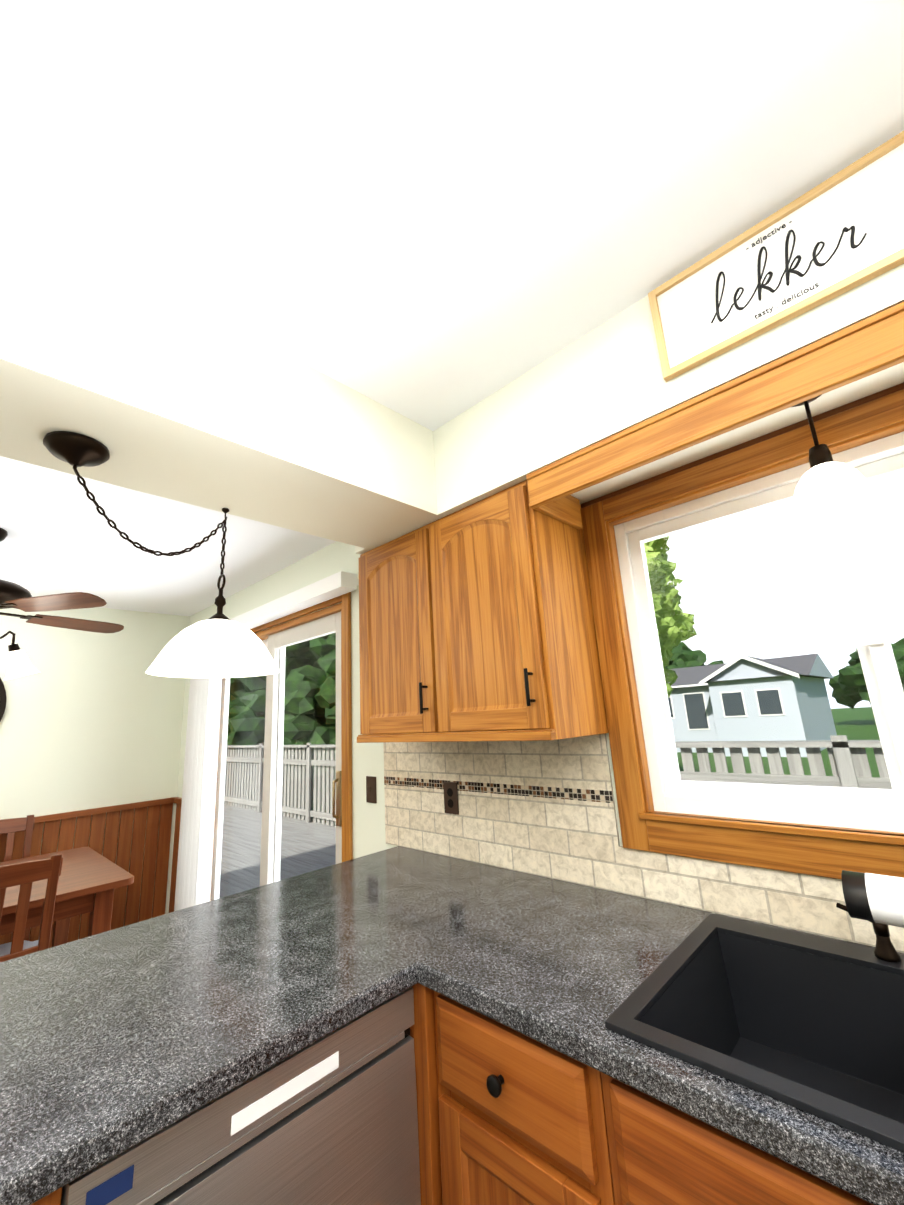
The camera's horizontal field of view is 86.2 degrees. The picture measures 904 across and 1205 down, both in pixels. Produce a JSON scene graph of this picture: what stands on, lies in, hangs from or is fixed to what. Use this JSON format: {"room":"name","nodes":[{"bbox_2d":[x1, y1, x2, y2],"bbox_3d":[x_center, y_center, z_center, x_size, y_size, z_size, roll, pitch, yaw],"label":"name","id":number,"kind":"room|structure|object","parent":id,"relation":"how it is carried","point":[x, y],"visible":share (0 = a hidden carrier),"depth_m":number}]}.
{"room":"kitchen","nodes":[
{"label":"kitchen","id":0,"kind":"room"},
{"bbox_2d":[0,607,189,938],"bbox_3d":[-3.986,1.077,2.366,0.140,2.570,4.800,-16,-18,42],"label":"wall","id":1,"kind":"structure","parent":0,"point":[90,720],"depth_m":3.66},
{"bbox_2d":[0,678,6,720],"bbox_3d":[-3.327,0.661,3.066,0.032,0.738,0.738,-16,-18,42],"label":"clock","id":2,"kind":"object","parent":1,"relation":"attached to","point":[3,698],"visible":0.96,"depth_m":3.31},
{"bbox_2d":[0,797,171,947],"bbox_3d":[-3.875,1.732,2.138,0.060,0.940,4.798,-16,-18,42],"label":"wainscoting","id":3,"kind":"structure","parent":1,"relation":"attached to","point":[148,876],"depth_m":3.61},
{"bbox_2d":[177,541,622,858],"bbox_3d":[-0.005,0.762,1.998,6.460,2.570,0.140,-16,-18,42],"label":"wall","id":4,"kind":"structure","parent":0,"point":[368,826],"depth_m":2.52},
{"bbox_2d":[164,797,181,913],"bbox_3d":[-2.035,1.988,3.650,0.450,0.940,0.034,-16,-18,42],"label":"trim","id":5,"kind":"structure","parent":4,"relation":"attached to","point":[178,800],"depth_m":3.79},
{"bbox_2d":[174,678,221,910],"label":"vertical blinds","id":6,"kind":"object","parent":4,"relation":"attached to","point":[194,862],"depth_m":3.37},
{"bbox_2d":[210,592,352,900],"bbox_3d":[-1.149,1.163,3.023,1.970,2.152,0.140,-16,-18,42],"label":"sliding patio door","id":7,"kind":"structure","parent":4,"relation":"in","point":[277,640],"depth_m":2.93},
{"bbox_2d":[230,571,358,629],"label":"valance","id":8,"kind":"object","parent":4,"relation":"attached to","point":[340,583],"depth_m":2.70},
{"bbox_2d":[366,776,376,802],"bbox_3d":[-0.376,0.865,2.235,0.072,0.115,0.013,-16,-18,42],"label":"light switch","id":9,"kind":"object","parent":4,"relation":"attached to","point":[371,789],"visible":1,"depth_m":2.23},
{"bbox_2d":[357,480,607,742],"bbox_3d":[0.032,0.096,1.729,0.860,0.753,0.355,-16,-18,42],"label":"upper cabinet","id":10,"kind":"object","parent":4,"relation":"attached to","point":[476,621],"visible":1,"depth_m":1.50},
{"bbox_2d":[383,733,903,952],"bbox_3d":[0.928,0.493,1.022,3.429,0.445,0.010,-16,-18,42],"label":"tile backsplash","id":11,"kind":"structure","parent":4,"relation":"attached to","point":[544,809],"depth_m":1.55},
{"bbox_2d":[443,782,458,813],"bbox_3d":[-0.005,0.759,1.879,0.072,0.115,0.008,-16,-18,42],"label":"electrical outlet plate","id":12,"kind":"object","parent":11,"relation":"attached to","point":[450,798],"visible":1,"depth_m":1.87},
{"bbox_2d":[580,382,903,879],"bbox_3d":[0.985,0.058,1.109,1.347,1.074,0.140,-16,-18,42],"label":"window","id":13,"kind":"structure","parent":4,"relation":"in","point":[820,831],"depth_m":1.27},
{"bbox_2d":[0,0,903,615],"bbox_3d":[-1.819,-0.867,0.544,6.780,0.120,5.340,-16,-18,42],"label":"ceiling","id":14,"kind":"structure","parent":0,"point":[432,214],"depth_m":0.91},
{"bbox_2d":[0,528,123,679],"bbox_3d":[-2.256,0.017,2.285,1.202,0.740,1.258,-16,-18,42],"label":"fan","id":15,"kind":"object","parent":14,"relation":"hanging from","point":[15,596],"visible":1,"depth_m":2.31},
{"bbox_2d":[0,205,903,553],"bbox_3d":[0.394,-0.743,0.634,3.180,0.325,1.620,-16,-18,42],"label":"soffit beam","id":16,"kind":"structure","parent":14,"relation":"attached to","point":[156,391],"depth_m":1.23},
{"bbox_2d":[43,431,279,677],"bbox_3d":[-0.795,-0.067,1.365,0.380,0.516,0.640,-16,-18,42],"label":"light","id":17,"kind":"object","parent":16,"relation":"hanging from","point":[219,644],"visible":1,"depth_m":1.32},
{"bbox_2d":[526,301,903,529],"bbox_3d":[0.799,-0.442,1.059,1.347,0.103,0.279,-16,-18,42],"label":"window valance","id":18,"kind":"object","parent":16,"relation":"attached to","point":[869,346],"visible":0.98,"depth_m":1.05},
{"bbox_2d":[648,131,903,381],"bbox_3d":[0.678,-0.697,1.009,0.502,0.244,0.019,-16,-18,42],"label":"sign","id":19,"kind":"object","parent":16,"relation":"attached to","point":[841,232],"visible":1,"depth_m":0.99},
{"bbox_2d":[789,395,886,532],"bbox_3d":[0.807,-0.333,1.065,0.166,0.316,0.166,-16,-18,42],"label":"light","id":20,"kind":"object","parent":16,"relation":"hanging from","point":[830,494],"visible":0.77,"depth_m":1.02},
{"bbox_3d":[-1.760,1.613,-0.137,6.780,0.120,5.100,-16,-18,42],"label":"floor","id":21,"kind":"structure","parent":0,"visible":0},
{"bbox_2d":[0,815,34,941],"bbox_3d":[-2.769,1.821,2.828,0.537,0.965,0.464,-16,-18,42],"label":"chair","id":22,"kind":"object","parent":21,"relation":"on","point":[10,827],"visible":0.31,"depth_m":3.16},
{"bbox_2d":[0,854,62,961],"bbox_3d":[-1.986,1.580,2.006,0.550,0.965,0.484,-16,-18,42],"label":"chair","id":23,"kind":"object","parent":21,"relation":"on","point":[24,875],"visible":0.46,"depth_m":2.00},
{"bbox_2d":[0,847,133,946],"bbox_3d":[-2.626,1.714,1.986,1.120,0.765,1.960,-16,-18,42],"label":"dining table","id":24,"kind":"object","parent":21,"relation":"on","point":[90,880],"visible":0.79,"depth_m":2.33},
{"bbox_2d":[61,987,420,1204],"bbox_3d":[-0.498,1.294,0.961,0.646,0.870,0.602,-16,-18,42],"label":"dishwasher","id":25,"kind":"object","parent":21,"relation":"on","point":[331,1118],"visible":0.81,"depth_m":0.85},
{"bbox_2d":[409,983,441,1204],"bbox_3d":[-0.078,1.368,1.403,0.726,0.884,0.621,-16,-18,42],"label":"base cabinet","id":26,"kind":"object","parent":21,"relation":"on","point":[422,1032],"depth_m":1.01},
{"bbox_2d":[0,890,599,1204],"bbox_3d":[-0.515,0.792,0.881,1.269,0.040,0.810,-16,-18,42],"label":"countertop","id":27,"kind":"structure","parent":26,"relation":"on","point":[116,1042],"depth_m":0.90},
{"bbox_2d":[250,846,903,1204],"bbox_3d":[0.741,0.678,0.707,3.348,0.040,0.664,-16,-18,42],"label":"countertop","id":28,"kind":"structure","parent":26,"relation":"on","point":[564,956],"depth_m":1.08},
{"bbox_2d":[605,913,903,1151],"bbox_3d":[0.757,0.745,0.695,0.850,0.200,0.555,-16,-18,42],"label":"sink","id":29,"kind":"object","parent":28,"relation":"in","point":[819,1035],"visible":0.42,"depth_m":0.95},
{"bbox_2d":[836,870,903,961],"bbox_3d":[0.856,0.472,0.785,0.444,0.360,0.345,-16,-18,42],"label":"faucet","id":30,"kind":"object","parent":28,"relation":"on","point":[876,901],"visible":1,"depth_m":0.76},
{"bbox_2d":[434,991,614,1204],"bbox_3d":[0.314,1.254,1.017,0.394,0.884,0.651,-16,-18,42],"label":"base cabinet","id":31,"kind":"object","parent":21,"relation":"on","point":[522,1119],"visible":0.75,"depth_m":0.87},
{"bbox_2d":[601,1072,873,1204],"bbox_3d":[0.770,1.126,0.591,0.878,0.884,0.651,-16,-18,42],"label":"base cabinet","id":32,"kind":"object","parent":21,"relation":"on","point":[661,1153],"visible":0.29,"depth_m":0.68},
{"label":"outside","id":33,"kind":"structure","parent":0,"visible":0},
{"bbox_2d":[283,707,879,823],"bbox_3d":[32.952,13.166,52.214,150.000,0.300,119.840,-16,-18,42],"label":"ground","id":34,"kind":"structure","parent":33,"point":[847,720],"depth_m":26.62},
{"bbox_2d":[228,692,250,732],"bbox_3d":[-8.676,5.198,18.667,4.561,4.193,4.630,-16,-18,42],"label":"tree","id":35,"kind":"object","parent":34,"relation":"on","point":[235,697],"depth_m":18.05},
{"bbox_2d":[230,676,265,696],"bbox_3d":[-6.606,1.699,20.124,8.567,11.456,8.758,-16,-18,42],"label":"tree","id":36,"kind":"object","parent":34,"relation":"on","point":[255,684],"depth_m":17.44},
{"bbox_2d":[256,640,322,680],"bbox_3d":[-3.143,1.084,16.370,7.717,10.523,7.385,-16,-18,42],"label":"tree","id":37,"kind":"object","parent":34,"relation":"on","point":[297,661],"depth_m":13.89},
{"bbox_2d":[309,633,335,693],"bbox_3d":[-0.958,0.713,12.908,6.650,9.394,6.074,-16,-18,42],"label":"tree","id":38,"kind":"object","parent":34,"relation":"on","point":[327,645],"depth_m":11.67},
{"bbox_2d":[219,735,891,897],"bbox_3d":[-3.203,3.182,6.925,14.800,2.069,2.955,-16,-18,42],"label":"deck","id":39,"kind":"object","parent":34,"relation":"on","point":[318,845],"depth_m":5.91},
{"bbox_2d":[644,536,696,697],"bbox_3d":[2.995,1.128,11.087,4.663,7.304,4.658,-16,-18,42],"label":"tree","id":40,"kind":"object","parent":34,"relation":"on","point":[662,587],"depth_m":10.00},
{"bbox_2d":[665,642,723,668],"bbox_3d":[21.320,7.712,44.416,9.098,7.959,8.704,-16,-18,42],"label":"tree","id":41,"kind":"object","parent":34,"relation":"on","point":[687,654],"depth_m":42.26},
{"bbox_2d":[666,653,836,756],"bbox_3d":[14.354,5.517,26.011,9.320,4.449,9.520,-16,-18,42],"label":"house","id":42,"kind":"structure","parent":34,"relation":"on","point":[807,729],"depth_m":21.74},
{"bbox_2d":[829,638,903,708],"bbox_3d":[34.272,5.812,37.061,9.222,6.798,8.727,-16,-18,42],"label":"tree","id":43,"kind":"object","parent":34,"relation":"on","point":[845,677],"depth_m":36.86},
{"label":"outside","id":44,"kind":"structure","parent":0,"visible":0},
{"bbox_2d":[227,690,265,744],"bbox_3d":[-5.481,4.309,15.989,4.524,3.016,4.501,-16,-18,42],"label":"tree","id":45,"kind":"object","parent":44,"point":[252,722],"depth_m":14.08},
{"bbox_2d":[283,665,335,803],"bbox_3d":[-2.935,3.592,13.448,3.993,3.818,4.324,-16,-18,42],"label":"tree","id":46,"kind":"object","parent":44,"point":[298,703],"depth_m":12.37}
]}

